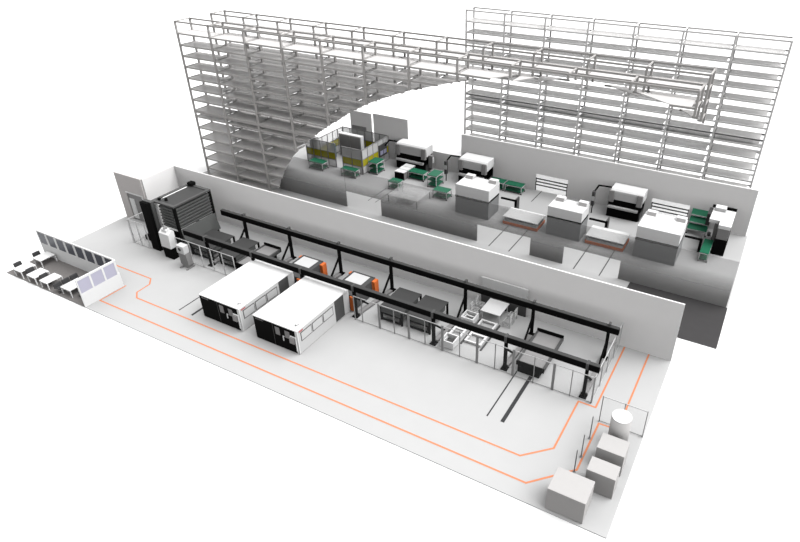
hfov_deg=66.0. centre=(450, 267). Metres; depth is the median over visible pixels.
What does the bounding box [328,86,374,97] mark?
shelf
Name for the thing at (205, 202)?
tray
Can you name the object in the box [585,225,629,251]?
cart
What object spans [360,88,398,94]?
shelf
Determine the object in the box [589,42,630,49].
shelf
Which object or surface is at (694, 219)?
shelf
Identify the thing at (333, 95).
shelf
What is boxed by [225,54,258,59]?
shelf
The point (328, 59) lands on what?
shelf
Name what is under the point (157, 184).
wall
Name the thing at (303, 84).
shelf
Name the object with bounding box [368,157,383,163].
shelf
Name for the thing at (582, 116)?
shelf
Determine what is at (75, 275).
office chair
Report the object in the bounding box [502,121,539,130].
shelf
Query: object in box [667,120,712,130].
shelf
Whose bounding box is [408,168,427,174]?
shelf
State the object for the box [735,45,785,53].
shelf
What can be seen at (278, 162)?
shelf
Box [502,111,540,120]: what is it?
shelf
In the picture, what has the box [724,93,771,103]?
shelf
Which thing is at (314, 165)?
shelf
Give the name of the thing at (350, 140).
locker
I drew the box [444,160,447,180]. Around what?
pendant
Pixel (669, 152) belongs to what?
shelf
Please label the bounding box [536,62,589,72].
shelf
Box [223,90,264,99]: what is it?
shelf
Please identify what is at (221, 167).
shelf
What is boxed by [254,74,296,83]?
shelf
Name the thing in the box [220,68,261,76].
shelf
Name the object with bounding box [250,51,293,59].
shelf
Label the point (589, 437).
marker post
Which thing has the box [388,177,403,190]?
tool cart
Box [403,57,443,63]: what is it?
shelf
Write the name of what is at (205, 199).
tray
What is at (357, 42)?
shelf
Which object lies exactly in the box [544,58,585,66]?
shelf
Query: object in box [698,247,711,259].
shelf
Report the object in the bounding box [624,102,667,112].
shelf
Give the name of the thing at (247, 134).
shelf
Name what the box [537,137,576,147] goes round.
shelf
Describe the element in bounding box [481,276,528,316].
display board
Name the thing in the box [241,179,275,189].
shelf
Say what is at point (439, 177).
shelf
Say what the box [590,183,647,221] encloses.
press brake
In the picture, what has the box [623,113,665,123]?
shelf
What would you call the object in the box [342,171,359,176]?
shelf
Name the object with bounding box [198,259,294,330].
cabin
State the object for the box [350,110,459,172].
wall
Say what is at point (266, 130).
shelf
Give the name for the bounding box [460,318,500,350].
frame shuttle
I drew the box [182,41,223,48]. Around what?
shelf
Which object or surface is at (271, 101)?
shelf
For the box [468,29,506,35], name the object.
shelf
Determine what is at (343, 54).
shelf
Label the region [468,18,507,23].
shelf
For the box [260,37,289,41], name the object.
shelf
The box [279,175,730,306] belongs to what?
wall partition
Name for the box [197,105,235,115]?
shelf
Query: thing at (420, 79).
shelf
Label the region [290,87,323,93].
shelf
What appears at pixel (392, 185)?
shelf
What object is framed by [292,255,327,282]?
machine
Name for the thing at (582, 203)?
hood
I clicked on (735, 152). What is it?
shelf
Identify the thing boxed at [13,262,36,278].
office desk
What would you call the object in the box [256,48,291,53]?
shelf
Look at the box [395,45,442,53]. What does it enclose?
shelf
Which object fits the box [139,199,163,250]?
column
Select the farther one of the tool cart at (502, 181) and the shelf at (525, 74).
the tool cart at (502, 181)
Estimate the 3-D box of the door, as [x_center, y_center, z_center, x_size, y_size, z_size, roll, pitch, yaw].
[-31.879,-6.074,62.728,2.570,3.220,0.200,16,36,24]
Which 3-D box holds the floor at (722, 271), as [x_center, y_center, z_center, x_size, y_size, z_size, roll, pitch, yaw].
[-1.351,-6.095,65.811,59.720,0.062,19.700,16,36,24]
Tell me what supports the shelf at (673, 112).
attached to the rack at (722, 134)
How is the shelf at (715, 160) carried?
attached to the rack at (722, 134)
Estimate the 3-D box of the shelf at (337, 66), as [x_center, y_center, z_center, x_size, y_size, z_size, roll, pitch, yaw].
[-9.559,-18.735,57.605,4.340,0.060,1.880,16,36,24]
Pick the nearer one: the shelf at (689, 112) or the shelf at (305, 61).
the shelf at (689, 112)
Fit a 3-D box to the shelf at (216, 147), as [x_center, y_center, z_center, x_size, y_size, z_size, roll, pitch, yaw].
[-26.413,-13.846,71.578,4.340,0.060,1.880,16,36,24]
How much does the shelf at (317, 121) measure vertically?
0.060 m
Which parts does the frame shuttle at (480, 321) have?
rail, rail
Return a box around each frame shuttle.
[440,310,478,349]
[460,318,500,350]
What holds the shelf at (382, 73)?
attached to the rack at (253, 144)
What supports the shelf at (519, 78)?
attached to the rack at (253, 144)
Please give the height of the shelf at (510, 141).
0.060 m
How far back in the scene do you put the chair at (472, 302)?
49.76 m
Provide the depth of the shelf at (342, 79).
58.03 m
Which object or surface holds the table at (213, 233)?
on the floor at (450, 389)
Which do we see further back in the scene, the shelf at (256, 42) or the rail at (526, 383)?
the shelf at (256, 42)
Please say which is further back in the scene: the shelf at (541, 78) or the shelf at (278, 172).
the shelf at (278, 172)
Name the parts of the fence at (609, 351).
post, post, rail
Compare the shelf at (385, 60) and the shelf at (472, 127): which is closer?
the shelf at (385, 60)
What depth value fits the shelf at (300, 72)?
60.09 m
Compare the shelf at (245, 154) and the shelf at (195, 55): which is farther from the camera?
the shelf at (245, 154)
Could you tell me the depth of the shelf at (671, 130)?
65.14 m
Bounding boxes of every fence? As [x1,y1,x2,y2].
[127,219,151,248]
[128,212,147,241]
[174,237,235,274]
[352,296,595,403]
[591,322,623,402]
[599,396,648,436]
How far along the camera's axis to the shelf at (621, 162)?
70.39 m
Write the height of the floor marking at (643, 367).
0.006 m
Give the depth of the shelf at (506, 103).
72.93 m
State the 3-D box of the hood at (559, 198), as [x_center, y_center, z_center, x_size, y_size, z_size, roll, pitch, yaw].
[10.981,-6.827,60.851,0.950,0.300,0.800,16,36,24]
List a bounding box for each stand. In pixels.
[394,163,414,180]
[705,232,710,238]
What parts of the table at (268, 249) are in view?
rail, rail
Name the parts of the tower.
guide rail, corner post, plate, frame, hoist motor, corner post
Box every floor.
[7,216,670,537]
[203,138,746,348]
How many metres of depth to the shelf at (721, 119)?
62.21 m
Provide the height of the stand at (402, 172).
1.000 m
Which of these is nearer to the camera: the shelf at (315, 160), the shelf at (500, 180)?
the shelf at (500, 180)
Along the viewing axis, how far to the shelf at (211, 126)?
70.26 m
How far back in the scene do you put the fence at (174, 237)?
55.04 m
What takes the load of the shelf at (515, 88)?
attached to the rack at (722, 134)
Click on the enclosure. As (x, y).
(323, 147)
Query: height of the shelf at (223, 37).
0.060 m
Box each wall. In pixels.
[35,230,123,306]
[113,171,145,218]
[141,166,178,220]
[174,165,684,360]
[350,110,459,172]
[461,134,758,235]
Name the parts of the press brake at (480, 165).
frame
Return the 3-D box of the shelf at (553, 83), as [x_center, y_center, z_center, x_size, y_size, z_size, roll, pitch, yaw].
[12.752,-20.715,69.532,4.340,0.060,1.850,16,36,24]
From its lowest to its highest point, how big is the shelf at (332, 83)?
0.060 m
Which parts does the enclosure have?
pane, olive pane, pane, olive pane, pane, olive pane, pane, pane, olive pane, pane, pane, pane, pane, olive pane, pane, pane, olive pane, pane, pane, olive pane, pane, pane, pane, pane, switch panel, pane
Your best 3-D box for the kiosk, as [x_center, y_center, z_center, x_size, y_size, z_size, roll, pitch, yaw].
[-24.087,-1.004,55.572,1.060,2.300,0.950,16,36,24]
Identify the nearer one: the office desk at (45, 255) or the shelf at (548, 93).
the office desk at (45, 255)
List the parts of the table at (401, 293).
frame, leg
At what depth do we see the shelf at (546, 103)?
70.69 m
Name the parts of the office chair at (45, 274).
backrest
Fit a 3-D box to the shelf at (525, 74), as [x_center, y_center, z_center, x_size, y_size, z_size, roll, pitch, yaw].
[5.447,-17.367,55.441,4.340,0.060,1.900,16,36,24]
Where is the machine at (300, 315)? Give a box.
[252,276,349,353]
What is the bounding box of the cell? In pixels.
[705,204,736,255]
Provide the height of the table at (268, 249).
1.250 m
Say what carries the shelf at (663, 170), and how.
attached to the rack at (722, 134)
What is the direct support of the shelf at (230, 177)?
attached to the rack at (253, 144)
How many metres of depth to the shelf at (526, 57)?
70.17 m
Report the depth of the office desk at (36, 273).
53.84 m
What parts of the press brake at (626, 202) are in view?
frame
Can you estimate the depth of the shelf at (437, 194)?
68.21 m
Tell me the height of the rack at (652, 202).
1.550 m
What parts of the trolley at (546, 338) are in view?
rail, rail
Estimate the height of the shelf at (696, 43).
0.060 m
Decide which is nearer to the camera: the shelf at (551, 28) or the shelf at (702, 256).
the shelf at (702, 256)
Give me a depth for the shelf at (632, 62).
63.63 m
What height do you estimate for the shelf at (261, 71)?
0.060 m
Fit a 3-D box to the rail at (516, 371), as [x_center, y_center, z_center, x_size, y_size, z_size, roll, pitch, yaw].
[3.614,8.679,42.395,0.090,0.015,4.950,16,36,24]
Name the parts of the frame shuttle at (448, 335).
rail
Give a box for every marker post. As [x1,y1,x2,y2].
[572,449,577,472]
[579,434,584,457]
[588,416,593,439]
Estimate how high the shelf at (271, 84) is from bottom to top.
0.060 m
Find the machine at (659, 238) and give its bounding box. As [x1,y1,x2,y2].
[632,209,703,265]
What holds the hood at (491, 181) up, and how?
attached to the machine at (476, 197)
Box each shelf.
[180,30,220,36]
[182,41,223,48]
[184,52,224,59]
[187,63,227,70]
[189,74,229,82]
[191,84,231,93]
[195,95,233,104]
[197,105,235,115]
[198,114,229,121]
[201,122,239,132]
[203,132,240,143]
[205,143,243,153]
[207,153,244,163]
[210,162,246,173]
[211,171,244,181]
[212,34,255,41]
[214,46,256,53]
[215,22,254,27]
[218,57,259,65]
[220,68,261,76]
[221,79,262,88]
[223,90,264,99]
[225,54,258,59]
[225,101,266,111]
[226,33,255,37]
[226,65,257,70]
[226,76,257,81]
[227,112,267,122]
[228,43,258,48]
[229,87,257,92]
[229,121,262,128]
[232,129,271,140]
[233,139,272,150]
[236,150,274,161]
[238,160,275,171]
[240,170,276,181]
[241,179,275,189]
[246,39,291,46]
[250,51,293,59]
[251,63,294,71]
[252,26,286,32]
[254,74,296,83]
[255,85,298,95]
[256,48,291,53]
[256,59,290,65]
[257,70,290,76]
[258,82,289,87]
[258,93,291,98]
[258,97,299,107]
[258,108,300,118]
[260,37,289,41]
[260,119,302,129]
[262,128,296,136]
[264,136,304,148]
[266,147,295,158]
[267,157,289,167]
[269,168,285,176]
[271,178,280,185]
[282,30,323,37]
[284,44,330,52]
[285,57,331,65]
[287,68,333,77]
[289,53,325,58]
[289,76,322,82]
[289,80,333,90]
[290,64,324,70]
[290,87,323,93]
[291,42,324,46]
[291,92,335,102]
[291,99,329,105]
[293,103,336,114]
[294,115,335,126]
[296,126,322,134]
[296,135,310,140]
[309,158,326,163]
[310,163,327,168]
[318,35,356,42]
[323,50,371,58]
[324,70,360,76]
[324,105,353,111]
[325,58,361,64]
[325,62,372,72]
[326,47,360,52]
[326,82,360,88]
[327,75,373,84]
[327,93,360,100]
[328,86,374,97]
[328,98,366,108]
[329,110,349,117]
[341,165,358,171]
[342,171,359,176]
[356,40,400,47]
[360,75,400,82]
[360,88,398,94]
[361,63,401,70]
[364,52,400,57]
[366,55,416,65]
[368,69,416,79]
[368,81,417,91]
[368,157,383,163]
[369,93,390,99]
[369,163,383,168]
[370,167,384,172]
[383,314,405,320]
[388,177,402,183]
[388,183,401,188]
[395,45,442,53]
[400,69,442,76]
[400,82,430,87]
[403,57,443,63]
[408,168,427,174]
[408,173,426,179]
[410,319,438,328]
[412,62,463,72]
[412,75,458,84]
[427,169,443,176]
[427,175,443,181]
[427,180,442,186]
[432,192,450,198]
[433,186,451,193]
[440,50,488,59]
[443,75,474,81]
[445,63,488,70]
[460,68,515,78]
[467,80,505,87]
[467,89,504,97]
[467,96,502,103]
[467,105,503,113]
[467,115,503,123]
[467,124,502,133]
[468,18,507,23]
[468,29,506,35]
[469,39,507,45]
[469,49,506,56]
[471,133,502,140]
[486,56,535,65]
[491,69,536,77]
[493,177,506,182]
[501,130,538,140]
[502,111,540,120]
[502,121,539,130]
[503,95,541,103]
[503,101,540,109]
[504,85,542,93]
[504,140,537,146]
[505,43,545,49]
[505,54,545,60]
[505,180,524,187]
[505,186,524,192]
[506,22,547,28]
[506,33,546,39]
[509,78,539,82]
[512,76,533,81]
[534,76,558,81]
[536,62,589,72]
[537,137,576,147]
[538,127,577,137]
[540,117,578,126]
[540,146,575,154]
[541,100,580,109]
[541,107,577,115]
[542,80,583,88]
[542,90,582,99]
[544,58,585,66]
[546,37,588,44]
[546,48,587,55]
[547,26,589,32]
[576,144,614,154]
[578,134,616,144]
[578,154,613,161]
[579,123,617,133]
[580,106,620,116]
[580,113,619,122]
[582,96,622,105]
[583,85,623,94]
[588,53,628,60]
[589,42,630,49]
[589,64,627,71]
[590,30,632,37]
[590,69,644,80]
[611,86,641,96]
[617,151,657,162]
[618,141,659,152]
[618,161,655,169]
[620,130,662,141]
[622,120,663,129]
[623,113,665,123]
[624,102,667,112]
[626,93,654,99]
[630,69,673,77]
[631,58,676,66]
[634,47,678,54]
[636,35,680,42]
[637,92,695,106]
[647,76,706,88]
[650,91,703,103]
[660,159,702,171]
[660,169,700,178]
[662,148,705,160]
[664,137,707,149]
[666,127,709,137]
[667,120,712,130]
[670,109,714,119]
[674,90,720,96]
[676,75,723,84]
[679,64,725,72]
[681,52,728,60]
[681,110,700,119]
[684,40,731,47]
[687,222,707,231]
[689,215,705,223]
[691,208,707,216]
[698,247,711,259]
[700,239,713,253]
[702,101,717,107]
[704,177,746,187]
[705,167,750,180]
[708,156,753,168]
[711,145,756,157]
[713,134,759,145]
[715,127,761,138]
[718,116,764,127]
[721,104,767,115]
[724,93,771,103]
[726,81,774,90]
[729,69,778,78]
[732,58,781,66]
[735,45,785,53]
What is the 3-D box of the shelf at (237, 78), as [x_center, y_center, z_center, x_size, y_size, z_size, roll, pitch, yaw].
[-24.047,-21.995,71.556,4.340,0.060,1.900,16,36,24]
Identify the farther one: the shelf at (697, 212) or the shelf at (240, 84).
the shelf at (240, 84)
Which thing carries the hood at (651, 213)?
attached to the machine at (659, 238)
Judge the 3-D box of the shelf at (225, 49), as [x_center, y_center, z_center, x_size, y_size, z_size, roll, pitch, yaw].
[-22.200,-22.422,63.435,4.340,0.060,1.880,16,36,24]
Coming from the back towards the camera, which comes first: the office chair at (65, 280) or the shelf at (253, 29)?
the shelf at (253, 29)
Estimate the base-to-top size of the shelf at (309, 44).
0.060 m
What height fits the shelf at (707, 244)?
0.060 m
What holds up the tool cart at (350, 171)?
on the floor at (722, 271)
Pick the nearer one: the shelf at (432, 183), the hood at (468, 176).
the hood at (468, 176)
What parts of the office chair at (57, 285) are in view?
backrest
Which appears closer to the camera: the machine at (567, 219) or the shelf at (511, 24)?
the machine at (567, 219)
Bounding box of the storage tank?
[608,409,632,440]
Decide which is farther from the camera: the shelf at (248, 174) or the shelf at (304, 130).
the shelf at (248, 174)
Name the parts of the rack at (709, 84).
post, post, post, post, post, post, post, post, post, post, post, post, post, post, post, post, post, post, post, post, post, post, post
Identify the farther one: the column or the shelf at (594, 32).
the shelf at (594, 32)
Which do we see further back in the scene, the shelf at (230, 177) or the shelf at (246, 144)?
the shelf at (230, 177)
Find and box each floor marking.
[99,285,649,483]
[117,265,624,455]
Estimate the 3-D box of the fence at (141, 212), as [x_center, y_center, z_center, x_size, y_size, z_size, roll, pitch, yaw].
[-30.063,-4.259,60.439,0.080,2.600,3.150,16,36,24]
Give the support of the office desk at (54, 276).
on the floor at (450, 389)
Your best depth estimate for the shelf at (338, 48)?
63.67 m
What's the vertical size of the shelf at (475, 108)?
0.060 m
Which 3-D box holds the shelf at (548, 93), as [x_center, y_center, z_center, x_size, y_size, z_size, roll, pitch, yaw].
[12.752,-19.701,70.173,4.340,0.060,1.850,16,36,24]
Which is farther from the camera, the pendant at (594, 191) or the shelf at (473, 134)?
the shelf at (473, 134)
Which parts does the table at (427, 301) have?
frame, leg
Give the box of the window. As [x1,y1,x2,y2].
[352,125,365,130]
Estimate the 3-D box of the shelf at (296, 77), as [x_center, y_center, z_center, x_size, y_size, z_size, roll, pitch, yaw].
[-15.620,-20.552,67.028,4.340,0.060,1.900,16,36,24]
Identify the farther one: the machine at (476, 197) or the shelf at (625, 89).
the machine at (476, 197)
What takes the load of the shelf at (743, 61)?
attached to the rack at (722, 134)
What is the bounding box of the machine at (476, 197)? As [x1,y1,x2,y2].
[455,173,519,219]
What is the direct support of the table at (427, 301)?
on the floor at (450, 389)
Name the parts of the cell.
arm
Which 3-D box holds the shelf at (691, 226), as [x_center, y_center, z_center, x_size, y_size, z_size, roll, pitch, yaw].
[24.640,-3.948,61.117,1.850,0.450,0.620,16,36,24]
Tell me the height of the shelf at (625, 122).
0.060 m
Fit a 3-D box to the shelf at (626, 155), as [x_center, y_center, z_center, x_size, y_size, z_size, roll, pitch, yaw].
[21.179,-12.426,69.332,4.340,0.060,1.850,16,36,24]
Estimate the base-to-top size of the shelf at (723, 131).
0.060 m
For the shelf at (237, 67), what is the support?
attached to the rack at (709, 84)
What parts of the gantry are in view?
post, post, post, post, post, post, post, post, post, post, foot plate, post, post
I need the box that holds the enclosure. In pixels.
[306,126,388,174]
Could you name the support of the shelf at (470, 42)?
attached to the rack at (722, 134)
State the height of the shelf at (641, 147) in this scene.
0.060 m
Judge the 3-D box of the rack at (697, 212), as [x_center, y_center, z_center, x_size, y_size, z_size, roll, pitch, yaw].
[24.846,-4.467,61.235,1.930,2.100,1.560,16,36,24]
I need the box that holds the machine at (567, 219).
[545,195,609,241]
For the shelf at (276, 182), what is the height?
0.060 m
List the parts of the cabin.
panel, control panel, corner trim, pane, pane, pane, door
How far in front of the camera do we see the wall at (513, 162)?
65.30 m
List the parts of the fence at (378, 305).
post, post, post, post, post, post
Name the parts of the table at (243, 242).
frame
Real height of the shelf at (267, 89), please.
0.060 m
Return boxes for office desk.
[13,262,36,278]
[27,268,49,284]
[33,251,57,267]
[39,273,62,290]
[61,278,76,297]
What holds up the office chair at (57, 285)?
on the floor at (450, 389)
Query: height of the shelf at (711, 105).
0.060 m
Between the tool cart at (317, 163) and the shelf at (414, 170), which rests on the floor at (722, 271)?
the tool cart at (317, 163)
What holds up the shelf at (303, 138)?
attached to the rack at (253, 144)
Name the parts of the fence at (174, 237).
rail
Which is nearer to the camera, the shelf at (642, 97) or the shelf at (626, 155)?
the shelf at (642, 97)
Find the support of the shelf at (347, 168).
attached to the tool cart at (350, 171)
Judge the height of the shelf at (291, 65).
0.060 m
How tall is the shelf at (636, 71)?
0.060 m
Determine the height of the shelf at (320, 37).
0.060 m
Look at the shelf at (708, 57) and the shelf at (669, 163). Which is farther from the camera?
the shelf at (669, 163)
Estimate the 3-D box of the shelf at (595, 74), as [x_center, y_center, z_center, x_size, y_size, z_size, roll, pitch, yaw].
[13.874,-15.923,50.913,4.340,0.060,1.900,16,36,24]
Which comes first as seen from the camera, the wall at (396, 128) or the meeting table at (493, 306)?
the meeting table at (493, 306)
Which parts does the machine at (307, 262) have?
guard panel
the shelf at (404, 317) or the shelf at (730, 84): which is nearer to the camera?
the shelf at (404, 317)
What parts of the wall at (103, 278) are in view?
pane, pane, panel, pane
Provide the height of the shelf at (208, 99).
0.060 m
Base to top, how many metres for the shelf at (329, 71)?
0.060 m
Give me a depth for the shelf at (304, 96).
61.29 m
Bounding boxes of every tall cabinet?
[585,456,620,498]
[595,432,629,476]
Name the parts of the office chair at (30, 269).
backrest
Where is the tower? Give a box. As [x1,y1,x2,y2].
[151,181,220,245]
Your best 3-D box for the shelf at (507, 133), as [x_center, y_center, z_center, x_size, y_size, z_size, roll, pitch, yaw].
[8.539,-16.112,75.163,4.340,0.060,1.850,16,36,24]
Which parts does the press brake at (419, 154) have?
frame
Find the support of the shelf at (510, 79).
attached to the rack at (722, 134)
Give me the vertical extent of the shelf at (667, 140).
0.060 m
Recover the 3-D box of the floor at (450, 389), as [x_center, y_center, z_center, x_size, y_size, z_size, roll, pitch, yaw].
[-11.883,3.676,50.350,55.250,0.070,16.500,16,36,24]
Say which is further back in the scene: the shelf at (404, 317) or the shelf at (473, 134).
the shelf at (473, 134)
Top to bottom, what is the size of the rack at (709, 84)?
17.600 m
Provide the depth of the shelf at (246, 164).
70.14 m
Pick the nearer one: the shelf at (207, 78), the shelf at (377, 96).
the shelf at (377, 96)
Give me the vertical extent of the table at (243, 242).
1.300 m
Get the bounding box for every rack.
[173,17,705,193]
[210,10,716,169]
[464,7,793,187]
[685,208,709,236]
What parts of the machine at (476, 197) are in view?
stand arm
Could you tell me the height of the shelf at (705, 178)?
0.060 m
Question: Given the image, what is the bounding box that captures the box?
[545,467,594,523]
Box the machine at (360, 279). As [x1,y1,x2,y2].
[342,271,378,310]
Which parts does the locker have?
door, door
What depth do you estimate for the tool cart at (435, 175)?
70.58 m
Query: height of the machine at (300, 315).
2.220 m
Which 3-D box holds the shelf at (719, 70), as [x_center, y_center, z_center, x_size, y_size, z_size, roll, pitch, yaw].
[25.393,-20.030,61.804,4.340,0.060,1.850,16,36,24]
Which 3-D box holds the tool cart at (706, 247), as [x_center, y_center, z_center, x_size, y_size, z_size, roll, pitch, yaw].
[24.057,-1.584,57.752,0.840,0.950,2.890,16,36,24]
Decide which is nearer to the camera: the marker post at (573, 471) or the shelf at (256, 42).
the marker post at (573, 471)
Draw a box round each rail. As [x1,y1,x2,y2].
[486,371,516,415]
[501,376,531,422]
[599,250,614,275]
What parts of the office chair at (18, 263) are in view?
backrest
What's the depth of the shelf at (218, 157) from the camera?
72.15 m
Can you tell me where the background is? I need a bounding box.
[0,0,799,541]
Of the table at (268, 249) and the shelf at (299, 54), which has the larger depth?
the shelf at (299, 54)
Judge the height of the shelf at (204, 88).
0.060 m
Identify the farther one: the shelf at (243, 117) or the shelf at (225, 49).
the shelf at (243, 117)
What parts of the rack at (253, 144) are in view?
post, post, post, post, post, post, post, post, post, post, post, post, post, post, post, post, post, post, post, post, post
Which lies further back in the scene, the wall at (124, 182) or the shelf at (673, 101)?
the wall at (124, 182)
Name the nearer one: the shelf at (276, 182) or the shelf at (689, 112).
the shelf at (689, 112)
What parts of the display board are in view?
panel, panel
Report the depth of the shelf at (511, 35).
68.93 m
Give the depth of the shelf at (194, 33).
64.63 m
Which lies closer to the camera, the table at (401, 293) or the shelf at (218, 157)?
the table at (401, 293)
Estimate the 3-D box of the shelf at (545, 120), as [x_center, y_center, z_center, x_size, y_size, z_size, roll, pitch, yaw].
[12.752,-16.997,71.883,4.340,0.060,1.850,16,36,24]
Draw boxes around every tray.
[158,193,208,211]
[159,196,208,214]
[160,199,209,217]
[161,202,210,220]
[162,205,211,223]
[163,208,211,226]
[163,211,212,229]
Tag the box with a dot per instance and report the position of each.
(569, 495)
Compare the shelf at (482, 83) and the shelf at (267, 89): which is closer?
the shelf at (267, 89)
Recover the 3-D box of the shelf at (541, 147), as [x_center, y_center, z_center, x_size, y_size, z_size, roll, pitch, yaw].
[12.752,-13.844,73.877,4.340,0.060,1.850,16,36,24]
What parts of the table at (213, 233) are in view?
frame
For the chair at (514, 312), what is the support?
on the floor at (450, 389)
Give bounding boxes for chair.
[13,261,23,271]
[25,266,34,278]
[32,250,40,261]
[39,272,50,283]
[53,281,65,293]
[61,277,70,284]
[69,273,78,279]
[470,300,479,313]
[475,294,484,311]
[503,314,512,328]
[507,307,517,320]
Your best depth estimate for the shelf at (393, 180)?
70.02 m
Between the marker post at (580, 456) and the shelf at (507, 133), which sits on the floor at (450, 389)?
the marker post at (580, 456)
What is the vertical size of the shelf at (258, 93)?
0.060 m
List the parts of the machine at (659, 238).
stand arm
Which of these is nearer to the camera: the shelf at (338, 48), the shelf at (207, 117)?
the shelf at (338, 48)
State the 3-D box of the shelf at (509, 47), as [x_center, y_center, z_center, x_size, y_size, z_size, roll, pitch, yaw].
[8.539,-24.945,69.578,4.340,0.060,1.850,16,36,24]
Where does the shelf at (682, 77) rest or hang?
attached to the rack at (722, 134)
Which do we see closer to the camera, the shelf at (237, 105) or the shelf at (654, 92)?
the shelf at (654, 92)
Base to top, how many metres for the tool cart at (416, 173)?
0.950 m
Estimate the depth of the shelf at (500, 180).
70.03 m
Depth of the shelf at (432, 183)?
70.84 m
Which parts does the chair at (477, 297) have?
seat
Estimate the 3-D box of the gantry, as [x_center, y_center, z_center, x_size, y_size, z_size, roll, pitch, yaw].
[-6.133,1.662,50.466,38.920,3.250,5.030,16,36,24]
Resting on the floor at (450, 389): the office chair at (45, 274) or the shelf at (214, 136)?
the office chair at (45, 274)
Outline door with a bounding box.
[125,191,144,221]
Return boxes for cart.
[308,158,328,170]
[341,165,359,178]
[368,157,384,174]
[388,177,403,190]
[408,168,427,181]
[427,169,443,186]
[432,186,451,200]
[493,177,506,190]
[502,207,545,231]
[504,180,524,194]
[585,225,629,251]
[697,239,713,262]
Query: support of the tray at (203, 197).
on the tower
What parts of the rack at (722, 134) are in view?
post, post, post, post, post, post, post, post, post, post, post, post, post, post, post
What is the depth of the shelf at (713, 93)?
62.65 m
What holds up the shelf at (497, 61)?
attached to the rack at (709, 84)
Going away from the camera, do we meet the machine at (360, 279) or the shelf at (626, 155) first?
the machine at (360, 279)
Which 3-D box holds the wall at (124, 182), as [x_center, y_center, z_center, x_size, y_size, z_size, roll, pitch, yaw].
[-32.209,-6.979,62.403,3.950,5.100,0.150,16,36,24]
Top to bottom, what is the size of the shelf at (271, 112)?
0.060 m
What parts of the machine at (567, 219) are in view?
stand arm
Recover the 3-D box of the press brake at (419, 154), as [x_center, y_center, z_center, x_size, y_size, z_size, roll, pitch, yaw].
[-4.864,-13.669,74.713,6.415,3.250,1.950,16,36,24]
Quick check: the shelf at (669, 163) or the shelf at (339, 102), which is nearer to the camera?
the shelf at (339, 102)
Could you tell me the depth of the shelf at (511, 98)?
72.61 m
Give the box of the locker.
[339,131,363,154]
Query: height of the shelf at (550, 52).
0.060 m
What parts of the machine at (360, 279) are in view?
guard panel, guard panel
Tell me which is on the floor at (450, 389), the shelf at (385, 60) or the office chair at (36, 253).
the office chair at (36, 253)
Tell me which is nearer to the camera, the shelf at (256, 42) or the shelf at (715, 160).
the shelf at (256, 42)
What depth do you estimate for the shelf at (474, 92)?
74.64 m
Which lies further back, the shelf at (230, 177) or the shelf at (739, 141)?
the shelf at (230, 177)
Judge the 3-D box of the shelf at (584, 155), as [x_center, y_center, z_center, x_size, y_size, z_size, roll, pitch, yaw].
[16.966,-12.615,71.933,4.340,0.060,1.850,16,36,24]
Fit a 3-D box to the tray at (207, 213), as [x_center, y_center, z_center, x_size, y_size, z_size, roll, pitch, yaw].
[-24.996,-4.689,58.607,2.160,0.185,4.120,16,36,24]
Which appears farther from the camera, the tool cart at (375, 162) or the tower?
the tool cart at (375, 162)
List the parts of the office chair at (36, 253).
backrest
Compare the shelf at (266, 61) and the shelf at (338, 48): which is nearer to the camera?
the shelf at (338, 48)
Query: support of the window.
in the wall at (396, 128)
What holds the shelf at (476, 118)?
attached to the rack at (722, 134)
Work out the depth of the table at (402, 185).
67.53 m
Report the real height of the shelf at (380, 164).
0.060 m
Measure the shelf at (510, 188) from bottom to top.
0.060 m
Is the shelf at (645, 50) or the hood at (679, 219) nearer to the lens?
the hood at (679, 219)
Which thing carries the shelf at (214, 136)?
attached to the rack at (253, 144)
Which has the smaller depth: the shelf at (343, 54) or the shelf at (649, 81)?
the shelf at (649, 81)
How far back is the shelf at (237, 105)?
66.53 m
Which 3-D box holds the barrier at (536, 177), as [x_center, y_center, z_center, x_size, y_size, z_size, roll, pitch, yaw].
[11.343,-9.000,68.920,3.760,1.550,0.100,16,36,24]
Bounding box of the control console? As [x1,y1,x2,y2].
[158,227,178,259]
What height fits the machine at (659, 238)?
3.550 m
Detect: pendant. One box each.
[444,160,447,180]
[590,190,595,212]
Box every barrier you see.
[535,177,567,194]
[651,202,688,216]
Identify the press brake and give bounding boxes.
[385,138,433,171]
[444,152,493,181]
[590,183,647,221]
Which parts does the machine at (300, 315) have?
panel, control panel, corner trim, pane, pane, pane, door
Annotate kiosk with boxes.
[175,242,194,270]
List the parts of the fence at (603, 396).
rail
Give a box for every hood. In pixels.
[465,173,475,178]
[488,178,498,184]
[555,195,566,201]
[578,200,588,206]
[646,209,657,216]
[675,215,687,222]
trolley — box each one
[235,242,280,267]
[516,328,563,378]
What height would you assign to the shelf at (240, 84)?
0.060 m
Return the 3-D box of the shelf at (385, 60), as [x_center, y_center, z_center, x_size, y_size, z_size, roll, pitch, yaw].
[-5.346,-18.521,55.021,4.340,0.060,1.880,16,36,24]
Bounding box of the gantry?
[183,209,619,399]
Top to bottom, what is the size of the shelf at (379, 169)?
0.060 m
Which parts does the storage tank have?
lid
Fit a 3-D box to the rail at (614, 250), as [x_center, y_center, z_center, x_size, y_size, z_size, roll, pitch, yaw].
[14.525,-0.422,56.789,0.090,0.015,5.000,16,36,24]
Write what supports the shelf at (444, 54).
attached to the rack at (709, 84)
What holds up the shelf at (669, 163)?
attached to the rack at (722, 134)
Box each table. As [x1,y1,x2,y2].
[190,229,234,260]
[218,237,259,268]
[380,287,421,326]
[388,185,430,208]
[406,295,448,334]
[480,298,508,323]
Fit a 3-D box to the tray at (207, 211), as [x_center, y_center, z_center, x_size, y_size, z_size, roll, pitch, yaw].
[-24.996,-4.951,58.442,2.160,0.185,4.120,16,36,24]
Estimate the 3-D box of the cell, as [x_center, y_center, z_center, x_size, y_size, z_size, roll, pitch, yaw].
[25.623,-3.685,58.782,2.400,3.400,4.050,16,36,24]

